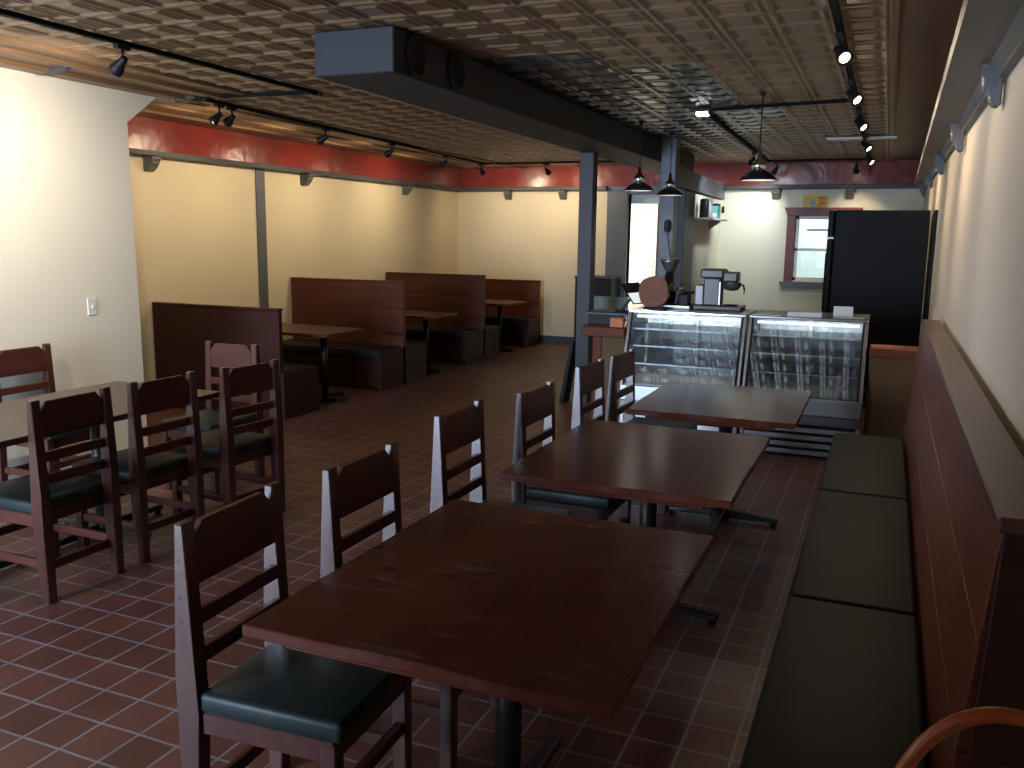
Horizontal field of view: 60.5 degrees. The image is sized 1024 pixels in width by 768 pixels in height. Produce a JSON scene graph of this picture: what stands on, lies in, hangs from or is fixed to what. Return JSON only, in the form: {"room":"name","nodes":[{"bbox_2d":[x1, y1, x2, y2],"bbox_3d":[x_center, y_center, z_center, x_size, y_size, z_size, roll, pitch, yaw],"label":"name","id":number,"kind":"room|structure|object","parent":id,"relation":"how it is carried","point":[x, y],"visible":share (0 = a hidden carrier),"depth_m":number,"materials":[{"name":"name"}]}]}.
{"room":"cafe","nodes":[
{"label":"cafe","id":0,"kind":"room"},
{"bbox_2d":[0,67,173,479],"bbox_3d":[-4.008,-0.370,3.765,0.220,2.660,7.020,5,10,23],"label":"wall","id":1,"kind":"structure","parent":0,"point":[67,236],"depth_m":5.86,"materials":[{"name":"white paint"}]},
{"bbox_2d":[87,298,96,314],"bbox_3d":[-2.903,-0.536,6.080,0.016,0.120,0.074,5,10,23],"label":"light switch","id":2,"kind":"object","parent":1,"relation":"attached to","point":[92,307],"visible":1,"depth_m":6.08,"materials":[{"name":"white plastic"}]},
{"bbox_2d":[0,34,250,102],"bbox_3d":[-3.591,-1.622,3.391,0.660,0.095,7.040,5,10,23],"label":"trim","id":3,"kind":"structure","parent":1,"relation":"attached to","point":[28,56],"depth_m":5.57,"materials":[{"name":"wood"}]},
{"bbox_2d":[129,155,457,380],"bbox_3d":[-2.547,-1.511,10.286,0.200,2.760,8.550,5,10,23],"label":"wall","id":4,"kind":"structure","parent":0,"point":[195,224],"depth_m":9.70,"materials":[{"name":"beige paint"}]},
{"bbox_2d":[255,169,268,307],"bbox_3d":[-2.728,-1.169,9.633,0.020,2.300,0.140,5,10,23],"label":"trim","id":5,"kind":"structure","parent":4,"relation":"attached to","point":[259,174],"depth_m":9.55,"materials":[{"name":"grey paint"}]},
{"bbox_2d":[127,116,458,187],"bbox_3d":[-2.338,-2.645,10.230,0.050,0.300,7.750,5,10,23],"label":"trim","id":6,"kind":"structure","parent":4,"relation":"attached to","point":[143,133],"depth_m":9.53,"materials":[{"name":"red paint"}]},
{"bbox_2d":[129,148,461,194],"bbox_3d":[-2.306,-2.405,10.255,0.132,0.189,7.750,5,10,23],"label":"trim","id":7,"kind":"structure","parent":4,"relation":"attached to","point":[151,159],"depth_m":9.46,"materials":[{"name":"wood"}]},
{"bbox_2d":[135,102,524,169],"bbox_3d":[-1.830,-2.742,9.995,1.150,0.056,7.750,5,10,23],"label":"trim","id":8,"kind":"structure","parent":4,"relation":"attached to","point":[189,113],"depth_m":8.91,"materials":[{"name":"brown wood"}]},
{"bbox_2d":[0,343,864,767],"bbox_3d":[-0.159,0.443,7.516,7.220,0.100,17.000,5,10,23],"label":"floor","id":9,"kind":"structure","parent":0,"point":[88,676],"depth_m":3.79,"materials":[{"name":"tile"}]},
{"bbox_2d":[0,343,91,481],"bbox_3d":[-2.887,0.236,5.485,0.490,0.918,0.429,5,10,23],"label":"dining chair","id":10,"kind":"object","parent":9,"relation":"on","point":[19,361],"visible":0.3,"depth_m":5.45,"materials":[{"name":"red wood"}]},
{"bbox_2d":[0,386,124,603],"bbox_3d":[-2.191,0.479,4.114,0.490,0.918,0.429,5,10,23],"label":"dining chair","id":11,"kind":"object","parent":9,"relation":"on","point":[38,499],"visible":1,"depth_m":4.00,"materials":[{"name":"red wood"}]},
{"bbox_2d":[0,381,218,568],"bbox_3d":[-2.418,0.522,4.371,0.811,0.740,1.953,5,10,23],"label":"dining table","id":12,"kind":"object","parent":9,"relation":"on","point":[13,414],"visible":0.33,"depth_m":4.71,"materials":[{"name":"brown wood"}]},
{"bbox_2d":[72,371,204,563],"bbox_3d":[-1.967,0.397,4.610,0.490,0.918,0.429,5,11,24],"label":"dining chair","id":13,"kind":"object","parent":9,"relation":"on","point":[141,468],"visible":0.88,"depth_m":4.51,"materials":[{"name":"red wood"}]},
{"bbox_2d":[161,341,264,493],"bbox_3d":[-1.950,0.210,5.711,0.429,0.918,0.490,5,10,23],"label":"dining chair","id":14,"kind":"object","parent":9,"relation":"on","point":[220,355],"visible":0.51,"depth_m":5.80,"materials":[{"name":"red wood"}]},
{"bbox_2d":[170,359,285,513],"bbox_3d":[-1.662,0.317,5.104,0.490,0.918,0.429,6,11,28],"label":"dining chair","id":15,"kind":"object","parent":9,"relation":"on","point":[228,446],"visible":0.81,"depth_m":5.00,"materials":[{"name":"red wood"}]},
{"bbox_2d":[151,302,318,419],"bbox_3d":[-2.584,-0.259,8.216,1.470,0.985,0.533,5,10,23],"label":"bench","id":16,"kind":"object","parent":9,"relation":"on","point":[181,330],"visible":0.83,"depth_m":7.99,"materials":[{"name":"brown wood"}]},
{"bbox_2d":[174,481,411,767],"bbox_3d":[-0.577,0.789,2.420,0.490,0.918,0.429,4,10,20],"label":"dining chair","id":17,"kind":"object","parent":9,"relation":"on","point":[283,701],"visible":0.85,"depth_m":2.32,"materials":[{"name":"red wood"}]},
{"bbox_2d":[282,323,365,402],"bbox_3d":[-2.276,-0.218,8.835,1.470,0.705,0.680,5,10,23],"label":"table","id":18,"kind":"object","parent":9,"relation":"on","point":[323,332],"visible":0.66,"depth_m":8.63,"materials":[{"name":"brown wood"}]},
{"bbox_2d":[283,277,425,390],"bbox_3d":[-1.851,-0.611,9.898,1.478,1.135,1.000,5,10,23],"label":"bench","id":19,"kind":"object","parent":9,"relation":"on","point":[380,356],"visible":0.84,"depth_m":9.70,"materials":[{"name":"brown wood"}]},
{"bbox_2d":[320,441,494,767],"bbox_3d":[-0.310,0.705,2.935,0.490,0.918,0.429,5,10,23],"label":"dining chair","id":20,"kind":"object","parent":9,"relation":"on","point":[360,482],"visible":0.39,"depth_m":2.83,"materials":[{"name":"red wood"}]},
{"bbox_2d":[405,310,457,373],"bbox_3d":[-1.464,-0.529,10.725,1.470,0.705,0.680,5,10,23],"label":"table","id":21,"kind":"object","parent":9,"relation":"on","point":[415,314],"visible":0.55,"depth_m":10.51,"materials":[{"name":"brown wood"}]},
{"bbox_2d":[386,272,499,365],"bbox_3d":[-1.034,-0.918,11.797,1.478,1.125,1.000,5,10,23],"label":"bench","id":22,"kind":"object","parent":9,"relation":"on","point":[464,337],"visible":0.65,"depth_m":11.58,"materials":[{"name":"brown wood"}]},
{"bbox_2d":[242,499,713,767],"bbox_3d":[-0.009,0.881,2.449,0.904,0.740,1.111,5,10,23],"label":"dining table","id":23,"kind":"object","parent":9,"relation":"on","point":[562,613],"visible":1,"depth_m":2.20,"materials":[{"name":"brown wood"}]},
{"bbox_2d":[452,279,540,347],"bbox_3d":[-0.341,-1.108,13.426,1.478,0.970,0.508,5,10,23],"label":"bench","id":24,"kind":"object","parent":9,"relation":"on","point":[520,322],"visible":0.57,"depth_m":13.34,"materials":[{"name":"brown wood"}]},
{"bbox_2d":[430,399,572,515],"bbox_3d":[-0.034,0.567,3.768,0.490,0.918,0.429,5,10,23],"label":"dining chair","id":25,"kind":"object","parent":9,"relation":"on","point":[456,429],"visible":0.38,"depth_m":3.79,"materials":[{"name":"red wood"}]},
{"bbox_2d":[485,299,525,351],"bbox_3d":[-0.605,-0.857,12.723,1.470,0.705,0.680,5,10,23],"label":"table","id":26,"kind":"object","parent":9,"relation":"on","point":[499,303],"visible":0.57,"depth_m":12.51,"materials":[{"name":"brown wood"}]},
{"bbox_2d":[559,340,574,402],"bbox_3d":[0.574,-0.131,8.802,0.134,0.620,0.200,5,10,23],"label":"panel","id":27,"kind":"object","parent":9,"relation":"on","point":[570,365],"visible":0.82,"depth_m":8.75,"materials":[{"name":"black plastic"}]},
{"bbox_2d":[512,380,630,523],"bbox_3d":[0.308,0.479,4.311,0.490,0.918,0.429,5,11,23],"label":"dining chair","id":28,"kind":"object","parent":9,"relation":"on","point":[536,404],"visible":0.44,"depth_m":4.18,"materials":[{"name":"red wood"}]},
{"bbox_2d":[574,152,597,403],"bbox_3d":[0.722,-1.012,8.594,0.140,2.430,0.140,5,10,23],"label":"column slate","id":29,"kind":"structure","parent":9,"relation":"on","point":[586,221],"depth_m":8.49,"materials":[{"name":"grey paint"}]},
{"bbox_2d":[574,275,619,339],"bbox_3d":[1.236,-1.046,12.891,0.560,1.070,0.422,5,10,23],"label":"base cabinet","id":30,"kind":"object","parent":9,"relation":"on","point":[603,285],"visible":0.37,"depth_m":12.61,"materials":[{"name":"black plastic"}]},
{"bbox_2d":[594,296,627,308],"bbox_3d":[1.017,-0.420,9.346,0.424,1.020,0.040,5,10,23],"label":"gate","id":31,"kind":"object","parent":9,"relation":"on","point":[610,302],"visible":0.03,"depth_m":9.25,"materials":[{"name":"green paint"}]},
{"bbox_2d":[581,308,647,421],"bbox_3d":[0.880,-0.136,7.690,0.410,1.011,0.800,5,10,23],"label":"counter","id":32,"kind":"object","parent":9,"relation":"on","point":[608,341],"depth_m":7.33,"materials":[{"name":"red wood"}]},
{"bbox_2d":[581,320,647,337],"bbox_3d":[0.903,-0.489,7.622,0.370,0.080,0.800,5,10,23],"label":"countertop","id":33,"kind":"structure","parent":32,"relation":"on","point":[599,330],"depth_m":7.27,"materials":[{"name":"red wood"}]},
{"bbox_2d":[610,317,625,327],"bbox_3d":[0.880,-0.512,7.287,0.110,0.075,0.100,5,10,23],"label":"box","id":34,"kind":"object","parent":32,"relation":"on","point":[620,322],"visible":1,"depth_m":7.24,"materials":[{"name":"orange cardboard"}]},
{"bbox_2d":[615,282,641,311],"bbox_3d":[1.033,-0.743,7.503,0.299,0.251,0.138,5,10,23],"label":"tablet stand","id":35,"kind":"object","parent":32,"relation":"on","point":[631,289],"visible":0.83,"depth_m":7.48,"materials":[{"name":"black plastic"}]},
{"bbox_2d":[571,358,666,514],"bbox_3d":[0.647,0.341,5.150,0.490,0.918,0.429,5,11,24],"label":"dining chair","id":36,"kind":"object","parent":9,"relation":"on","point":[588,378],"visible":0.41,"depth_m":5.13,"materials":[{"name":"red wood"}]},
{"bbox_2d":[499,419,769,623],"bbox_3d":[0.569,0.658,3.806,0.892,0.740,1.114,5,10,23],"label":"dining table","id":37,"kind":"object","parent":9,"relation":"on","point":[651,465],"visible":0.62,"depth_m":3.58,"materials":[{"name":"brown wood"}]},
{"bbox_2d":[605,348,696,429],"bbox_3d":[0.899,0.263,5.623,0.490,0.918,0.429,5,11,24],"label":"dining chair","id":38,"kind":"object","parent":9,"relation":"on","point":[622,366],"visible":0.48,"depth_m":5.62,"materials":[{"name":"red wood"}]},
{"bbox_2d":[656,138,680,278],"bbox_3d":[1.636,-1.242,9.336,0.160,2.660,0.170,5,10,23],"label":"column","id":39,"kind":"structure","parent":9,"relation":"on","point":[668,205],"depth_m":9.16,"materials":[{"name":"paint"}]},
{"bbox_2d":[619,306,756,433],"bbox_3d":[1.474,-0.092,7.337,0.950,1.058,0.812,5,10,23],"label":"display case","id":40,"kind":"object","parent":9,"relation":"on","point":[683,345],"visible":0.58,"depth_m":7.41,"materials":[{"name":"glass"}]},
{"bbox_2d":[639,276,668,309],"bbox_3d":[1.173,-0.760,7.302,0.258,0.274,0.150,5,10,23],"label":"board","id":41,"kind":"object","parent":40,"relation":"on","point":[653,290],"visible":0.98,"depth_m":7.30,"materials":[{"name":"brown wood"}]},
{"bbox_2d":[660,303,694,309],"bbox_3d":[1.396,-0.672,7.529,0.330,0.030,0.350,5,10,23],"label":"serving tray","id":42,"kind":"object","parent":40,"relation":"on","point":[691,304],"visible":0.27,"depth_m":7.36,"materials":[{"name":"metal"}]},
{"bbox_2d":[660,258,684,304],"bbox_3d":[1.377,-0.870,7.516,0.240,0.400,0.190,5,10,23],"label":"coffee grinder","id":43,"kind":"object","parent":42,"relation":"on","point":[669,264],"visible":0.85,"depth_m":7.48,"materials":[{"name":"black metal"}]},
{"bbox_2d":[678,283,694,305],"bbox_3d":[1.484,-0.756,7.439,0.138,0.204,0.120,5,10,23],"label":"stand","id":44,"kind":"object","parent":42,"relation":"on","point":[684,299],"visible":0.92,"depth_m":7.42,"materials":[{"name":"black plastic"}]},
{"bbox_2d":[633,338,738,350],"bbox_3d":[1.503,-0.332,7.359,0.890,0.005,0.576,5,10,23],"label":"shelf","id":45,"kind":"object","parent":40,"relation":"attached to","point":[708,344],"depth_m":7.43,"materials":[{"name":"clear glass"}]},
{"bbox_2d":[635,354,736,368],"bbox_3d":[1.492,-0.190,7.360,0.890,0.005,0.626,5,10,23],"label":"shelf","id":46,"kind":"object","parent":40,"relation":"attached to","point":[704,361],"depth_m":7.42,"materials":[{"name":"clear glass"}]},
{"bbox_2d":[634,322,740,332],"bbox_3d":[1.514,-0.469,7.359,0.890,0.005,0.528,5,10,23],"label":"shelf","id":47,"kind":"object","parent":40,"relation":"attached to","point":[699,327],"depth_m":7.42,"materials":[{"name":"clear glass"}]},
{"bbox_2d":[693,268,745,310],"bbox_3d":[1.760,-0.795,7.369,0.413,0.335,0.280,5,10,23],"label":"coffee brewer","id":48,"kind":"object","parent":40,"relation":"on","point":[708,295],"visible":1,"depth_m":7.31,"materials":[{"name":"silver metal"}]},
{"bbox_2d":[625,381,811,535],"bbox_3d":[1.204,0.453,5.061,0.875,0.740,1.035,5,10,23],"label":"dining table","id":49,"kind":"object","parent":9,"relation":"on","point":[726,407],"visible":0.84,"depth_m":4.90,"materials":[{"name":"brown wood"}]},
{"bbox_2d":[739,310,869,457],"bbox_3d":[2.330,-0.035,6.978,0.870,1.090,0.812,5,10,23],"label":"display case","id":50,"kind":"object","parent":9,"relation":"on","point":[825,357],"depth_m":6.87,"materials":[{"name":"glass"}]},
{"bbox_2d":[751,345,860,357],"bbox_3d":[2.359,-0.260,7.003,0.810,0.005,0.576,5,10,23],"label":"shelf","id":51,"kind":"object","parent":50,"relation":"attached to","point":[819,351],"depth_m":7.06,"materials":[{"name":"clear glass"}]},
{"bbox_2d":[750,361,861,377],"bbox_3d":[2.348,-0.118,7.004,0.810,0.005,0.626,5,10,23],"label":"shelf","id":52,"kind":"object","parent":50,"relation":"attached to","point":[831,369],"depth_m":7.06,"materials":[{"name":"clear glass"}]},
{"bbox_2d":[754,328,864,339],"bbox_3d":[2.370,-0.396,7.002,0.810,0.005,0.528,5,10,23],"label":"shelf","id":53,"kind":"object","parent":50,"relation":"attached to","point":[808,333],"depth_m":7.06,"materials":[{"name":"clear glass"}]},
{"bbox_2d":[833,306,852,316],"bbox_3d":[2.550,-0.554,6.761,0.140,0.085,0.060,5,10,23],"label":"card sign","id":54,"kind":"object","parent":50,"relation":"on","point":[843,311],"visible":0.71,"depth_m":6.75,"materials":[{"name":"white paper"}]},
{"bbox_2d":[821,210,930,407],"bbox_3d":[3.600,-0.762,8.861,0.947,1.925,0.762,5,10,23],"label":"fridge","id":55,"kind":"object","parent":9,"relation":"on","point":[875,264],"visible":0.7,"depth_m":8.44,"materials":[{"name":"black metal"}]},
{"bbox_2d":[863,344,917,438],"bbox_3d":[2.883,0.151,6.629,0.405,0.855,0.310,5,10,23],"label":"counter","id":56,"kind":"object","parent":9,"relation":"on","point":[891,367],"depth_m":6.52,"materials":[{"name":"red wood"}]},
{"bbox_2d":[869,344,917,359],"bbox_3d":[2.889,-0.238,6.562,0.405,0.065,0.310,5,10,23],"label":"countertop","id":57,"kind":"structure","parent":56,"relation":"on","point":[875,350],"depth_m":6.46,"materials":[{"name":"red wood"}]},
{"bbox_2d":[895,706,1023,767],"bbox_3d":[0.640,0.979,1.179,0.344,0.995,0.364,5,10,23],"label":"chair","id":58,"kind":"object","parent":9,"relation":"on","point":[958,721],"visible":1,"depth_m":1.28,"materials":[{"name":"brown wood"}]},
{"bbox_2d":[902,319,1023,767],"bbox_3d":[1.644,0.460,3.888,0.570,1.132,4.630,5,10,23],"label":"bench","id":59,"kind":"object","parent":9,"relation":"on","point":[965,470],"visible":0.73,"depth_m":2.15,"materials":[{"name":"brown wood"}]},
{"bbox_2d":[739,596,926,767],"bbox_3d":[0.899,0.852,2.398,0.406,0.050,1.205,5,10,23],"label":"bench cushion","id":60,"kind":"object","parent":59,"relation":"on","point":[842,688],"visible":1,"depth_m":2.37,"materials":[{"name":"black leather"}]},
{"bbox_2d":[788,490,916,617],"bbox_3d":[1.410,0.656,3.588,0.406,0.050,1.395,5,10,23],"label":"bench cushion","id":61,"kind":"object","parent":59,"relation":"on","point":[856,551],"visible":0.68,"depth_m":3.40,"materials":[{"name":"black leather"}]},
{"bbox_2d":[818,433,907,500],"bbox_3d":[1.956,0.447,4.858,0.406,0.050,1.380,5,10,23],"label":"bench cushion","id":62,"kind":"object","parent":59,"relation":"on","point":[855,464],"visible":0.77,"depth_m":4.71,"materials":[{"name":"black leather"}]},
{"bbox_2d":[0,0,889,166],"bbox_3d":[-0.264,-2.019,5.864,5.140,0.013,14.250,5,10,23],"label":"ceiling","id":63,"kind":"structure","parent":0,"point":[628,63],"depth_m":4.98,"materials":[{"name":"brown metal"}]},
{"bbox_2d":[0,8,322,95],"bbox_3d":[-2.701,-1.572,3.203,0.060,0.028,6.824,5,10,22],"label":"track rail","id":64,"kind":"object","parent":63,"relation":"attached to","point":[3,12],"visible":1,"depth_m":4.81,"materials":[{"name":"black metal"}]},
{"bbox_2d":[108,43,130,76],"bbox_3d":[-2.102,-1.724,4.693,0.116,0.162,0.090,5,10,23],"label":"track light","id":65,"kind":"object","parent":64,"relation":"attached to","point":[117,68],"visible":1,"depth_m":4.67,"materials":[{"name":"black metal"}]},
{"bbox_2d":[199,91,313,99],"bbox_3d":[-1.866,-2.103,6.391,0.959,0.028,0.047,4,10,19],"label":"track rail","id":66,"kind":"object","parent":63,"relation":"attached to","point":[280,93],"visible":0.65,"depth_m":6.36,"materials":[{"name":"black metal"}]},
{"bbox_2d":[197,98,613,164],"bbox_3d":[-0.427,-2.548,9.121,2.527,0.028,6.244,5,10,23],"label":"track rail","id":67,"kind":"object","parent":63,"relation":"attached to","point":[214,101],"visible":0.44,"depth_m":8.80,"materials":[{"name":"black metal"}]},
{"bbox_2d":[208,104,224,125],"bbox_3d":[-2.292,-2.087,6.823,0.129,0.166,0.081,-4,11,-28],"label":"track light","id":68,"kind":"object","parent":67,"relation":"attached to","point":[214,119],"visible":1,"depth_m":6.81,"materials":[{"name":"black metal"}]},
{"bbox_2d":[223,106,236,126],"bbox_3d":[-2.250,-2.125,7.000,0.118,0.149,0.094,8,12,36],"label":"track light","id":69,"kind":"object","parent":67,"relation":"attached to","point":[228,121],"visible":1,"depth_m":6.98,"materials":[{"name":"black metal"}]},
{"bbox_2d":[316,128,329,144],"bbox_3d":[-1.796,-2.345,8.334,0.118,0.152,0.090,5,10,23],"label":"track light","id":70,"kind":"object","parent":67,"relation":"attached to","point":[320,140],"visible":1,"depth_m":8.31,"materials":[{"name":"black plastic"}]},
{"bbox_2d":[314,25,694,173],"bbox_3d":[0.640,-2.205,7.696,0.482,0.223,7.300,5,10,23],"label":"air duct","id":71,"kind":"object","parent":63,"relation":"attached to","point":[393,62],"visible":0.98,"depth_m":5.23,"materials":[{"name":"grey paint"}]},
{"bbox_2d":[624,121,653,191],"bbox_3d":[1.141,-2.028,7.817,0.260,0.606,0.260,5,10,23],"label":"pendant lamp","id":72,"kind":"object","parent":63,"relation":"hanging from","point":[639,185],"visible":1,"depth_m":7.80,"materials":[{"name":"black metal"}]},
{"bbox_2d":[634,167,644,181],"bbox_3d":[1.139,-1.871,7.844,0.100,0.138,0.100,5,10,23],"label":"socket","id":73,"kind":"object","parent":72,"relation":"attached to","point":[639,177],"depth_m":7.82,"materials":[{"name":"metal"}]},
{"bbox_2d":[657,132,682,195],"bbox_3d":[1.557,-2.157,8.608,0.260,0.606,0.260,5,10,23],"label":"pendant lamp","id":74,"kind":"object","parent":63,"relation":"hanging from","point":[669,190],"visible":1,"depth_m":8.59,"materials":[{"name":"black metal"}]},
{"bbox_2d":[665,173,674,187],"bbox_3d":[1.555,-2.000,8.635,0.100,0.138,0.100,5,10,23],"label":"socket","id":75,"kind":"object","parent":74,"relation":"attached to","point":[670,183],"depth_m":8.61,"materials":[{"name":"metal"}]},
{"bbox_2d":[739,91,776,181],"bbox_3d":[1.748,-1.740,6.173,0.260,0.606,0.260,5,10,23],"label":"pendant lamp","id":76,"kind":"object","parent":63,"relation":"hanging from","point":[758,174],"visible":1,"depth_m":6.16,"materials":[{"name":"black metal"}]},
{"bbox_2d":[752,150,765,169],"bbox_3d":[1.746,-1.583,6.200,0.100,0.138,0.100,5,10,23],"label":"socket","id":77,"kind":"object","parent":76,"relation":"attached to","point":[759,164],"depth_m":6.17,"materials":[{"name":"metal"}]},
{"bbox_2d":[703,98,849,111],"bbox_3d":[1.973,-2.079,6.554,1.129,0.028,0.052,7,11,32],"label":"track rail","id":78,"kind":"object","parent":63,"relation":"attached to","point":[846,100],"visible":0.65,"depth_m":6.53,"materials":[{"name":"black metal"}]},
{"bbox_2d":[707,113,865,161],"bbox_3d":[2.917,-2.470,8.924,1.247,0.028,4.774,5,10,23],"label":"track rail","id":79,"kind":"object","parent":63,"relation":"attached to","point":[716,120],"visible":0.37,"depth_m":9.89,"materials":[{"name":"black metal"}]},
{"bbox_2d":[828,0,871,157],"bbox_3d":[2.299,-1.963,5.899,0.070,0.028,10.744,5,10,23],"label":"track rail","id":80,"kind":"object","parent":63,"relation":"attached to","point":[834,5],"visible":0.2,"depth_m":4.23,"materials":[{"name":"black metal"}]},
{"bbox_2d":[833,31,853,66],"bbox_3d":[1.564,-1.589,4.176,0.078,0.159,0.135,-1,10,-12],"label":"track light","id":81,"kind":"object","parent":80,"relation":"attached to","point":[843,56],"visible":1,"depth_m":4.15,"materials":[{"name":"black plastic"}]},
{"bbox_2d":[845,79,863,105],"bbox_3d":[2.101,-1.791,5.412,0.087,0.160,0.130,-4,11,-25],"label":"track light","id":82,"kind":"object","parent":80,"relation":"attached to","point":[855,98],"visible":1,"depth_m":5.39,"materials":[{"name":"black plastic"}]},
{"bbox_2d":[854,110,868,131],"bbox_3d":[2.660,-2.004,6.711,0.089,0.161,0.129,-4,11,-28],"label":"track light","id":83,"kind":"object","parent":80,"relation":"attached to","point":[862,126],"visible":1,"depth_m":6.69,"materials":[{"name":"black plastic"}]},
{"bbox_2d":[861,135,872,152],"bbox_3d":[3.334,-2.258,8.258,0.118,0.162,0.095,10,13,42],"label":"track light","id":84,"kind":"object","parent":80,"relation":"attached to","point":[867,147],"visible":1,"depth_m":8.24,"materials":[{"name":"black plastic"}]},
{"bbox_2d":[826,136,896,140],"bbox_3d":[3.445,-2.422,8.667,0.650,0.022,0.150,5,10,23],"label":"ceiling vent","id":85,"kind":"object","parent":63,"relation":"in","point":[868,137],"visible":1,"depth_m":8.63,"materials":[{"name":"white metal"}]},
{"bbox_2d":[628,204,657,335],"bbox_3d":[2.111,-2.175,14.559,2.800,2.760,0.150,5,10,23],"label":"window","id":86,"kind":"structure","parent":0,"point":[643,234],"depth_m":14.44,"materials":[{"name":"glass"}]},
{"bbox_2d":[458,189,923,356],"bbox_3d":[2.235,-1.815,12.749,6.670,2.660,0.150,5,10,23],"label":"wall","id":87,"kind":"structure","parent":0,"point":[532,235],"depth_m":13.16,"materials":[{"name":"beige paint"}]},
{"bbox_2d":[459,186,607,199],"bbox_3d":[0.256,-2.884,13.271,2.460,0.189,0.132,5,10,23],"label":"trim","id":88,"kind":"structure","parent":87,"relation":"attached to","point":[507,191],"depth_m":13.23,"materials":[{"name":"wood"}]},
{"bbox_2d":[539,335,573,344],"bbox_3d":[0.248,-0.714,13.693,2.460,0.120,0.015,5,10,23],"label":"baseboard","id":89,"kind":"structure","parent":87,"relation":"attached to","point":[543,338],"depth_m":13.51,"materials":[{"name":"wood"}]},
{"bbox_2d":[459,165,660,187],"bbox_3d":[0.891,-3.075,13.009,3.800,0.300,0.050,5,10,23],"label":"trim","id":90,"kind":"structure","parent":87,"relation":"attached to","point":[623,175],"depth_m":13.15,"materials":[{"name":"red paint"}]},
{"bbox_2d":[605,190,631,296],"bbox_3d":[1.558,-1.689,13.027,0.310,2.300,0.210,5,10,23],"label":"trim","id":91,"kind":"structure","parent":87,"relation":"attached to","point":[617,227],"depth_m":12.85,"materials":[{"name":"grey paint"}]},
{"bbox_2d":[631,194,659,203],"bbox_3d":[2.137,-2.892,12.751,1.620,0.540,0.080,5,10,23],"label":"trim","id":92,"kind":"structure","parent":87,"relation":"attached to","point":[636,199],"depth_m":12.82,"materials":[{"name":"blue paint"}]},
{"bbox_2d":[608,186,683,194],"bbox_3d":[2.169,-2.927,12.572,1.590,0.410,0.190,5,10,23],"label":"trim","id":93,"kind":"structure","parent":87,"relation":"attached to","point":[656,189],"depth_m":12.69,"materials":[{"name":"blue paint"}]},
{"bbox_2d":[694,160,919,184],"bbox_3d":[3.858,-2.824,11.770,3.090,0.300,0.050,5,10,23],"label":"trim","id":94,"kind":"structure","parent":87,"relation":"attached to","point":[897,171],"depth_m":11.65,"materials":[{"name":"red paint"}]},
{"bbox_2d":[803,195,828,206],"bbox_3d":[4.068,-2.445,11.766,0.320,0.160,0.008,5,10,23],"label":"notice","id":95,"kind":"object","parent":87,"relation":"attached to","point":[808,200],"visible":1,"depth_m":11.76,"materials":[{"name":"yellow paper"}]},
{"bbox_2d":[779,207,862,288],"bbox_3d":[4.170,-1.830,11.860,1.027,1.080,0.190,5,10,23],"label":"window","id":96,"kind":"structure","parent":87,"relation":"in","point":[794,214],"depth_m":11.92,"materials":[{"name":"red wood"}]},
{"bbox_2d":[723,184,918,198],"bbox_3d":[4.057,-2.563,11.689,2.620,0.189,0.132,5,10,23],"label":"trim","id":97,"kind":"structure","parent":87,"relation":"attached to","point":[776,189],"depth_m":11.60,"materials":[{"name":"wood"}]},
{"bbox_2d":[691,194,720,302],"bbox_3d":[2.490,-1.367,11.612,0.120,2.165,1.850,5,10,23],"label":"wall","id":98,"kind":"structure","parent":0,"point":[705,240],"depth_m":11.27,"materials":[{"name":"paint"}]},
{"bbox_2d":[674,191,694,301],"bbox_3d":[2.016,-1.188,10.508,0.140,2.170,0.580,5,10,23],"label":"trim","id":99,"kind":"structure","parent":98,"relation":"attached to","point":[686,203],"depth_m":10.24,"materials":[{"name":"wood"}]},
{"bbox_2d":[678,165,724,198],"bbox_3d":[2.270,-2.459,10.756,0.120,0.260,3.250,5,10,23],"label":"trim","id":100,"kind":"structure","parent":98,"relation":"attached to","point":[689,180],"depth_m":10.56,"materials":[{"name":"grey paint"}]},
{"bbox_2d":[694,217,727,228],"bbox_3d":[2.516,-2.023,11.097,0.220,0.132,1.130,5,10,23],"label":"wall shelf","id":101,"kind":"object","parent":98,"relation":"attached to","point":[713,222],"visible":1,"depth_m":11.24,"materials":[{"name":"white wood"}]},
{"bbox_2d":[699,199,708,217],"bbox_3d":[2.336,-2.134,10.666,0.110,0.225,0.110,5,10,23],"label":"canister","id":102,"kind":"object","parent":101,"relation":"on","point":[704,203],"visible":1,"depth_m":10.62,"materials":[{"name":"black plastic"}]},
{"bbox_2d":[712,203,720,218],"bbox_3d":[2.581,-2.211,11.241,0.144,0.190,0.165,5,10,23],"label":"carton","id":103,"kind":"object","parent":101,"relation":"on","point":[716,207],"visible":0.45,"depth_m":11.16,"materials":[{"name":"teal cardboard"}]},
{"bbox_2d":[919,56,1023,456],"bbox_3d":[2.626,-0.537,4.975,0.200,2.760,14.450,5,10,23],"label":"wall","id":104,"kind":"structure","parent":0,"point":[977,292],"depth_m":3.57,"materials":[{"name":"beige paint"}]},
{"bbox_2d":[890,0,963,161],"bbox_3d":[2.307,-1.808,4.793,0.445,0.042,14.250,5,10,23],"label":"trim","id":105,"kind":"structure","parent":104,"relation":"attached to","point":[922,32],"depth_m":5.04,"materials":[{"name":"brown wood"}]},
{"bbox_2d":[924,210,937,319],"bbox_3d":[3.740,-0.993,7.861,0.025,1.100,0.320,5,10,23],"label":"board","id":106,"kind":"object","parent":104,"relation":"attached to","point":[935,214],"visible":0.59,"depth_m":7.73,"materials":[{"name":"black plastic"}]},
{"bbox_2d":[914,0,1023,196],"bbox_3d":[2.361,-1.413,4.763,0.260,0.210,14.120,5,10,23],"label":"trim","id":107,"kind":"structure","parent":104,"relation":"attached to","point":[987,45],"depth_m":3.41,"materials":[{"name":"grey paint"}]},
{"label":"outside","id":108,"kind":"structure","parent":0,"visible":0},
{"bbox_2d":[796,219,828,277],"bbox_3d":[5.396,-2.230,13.826,3.400,3.200,0.200,5,10,23],"label":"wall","id":109,"kind":"structure","parent":108,"point":[810,264],"depth_m":13.99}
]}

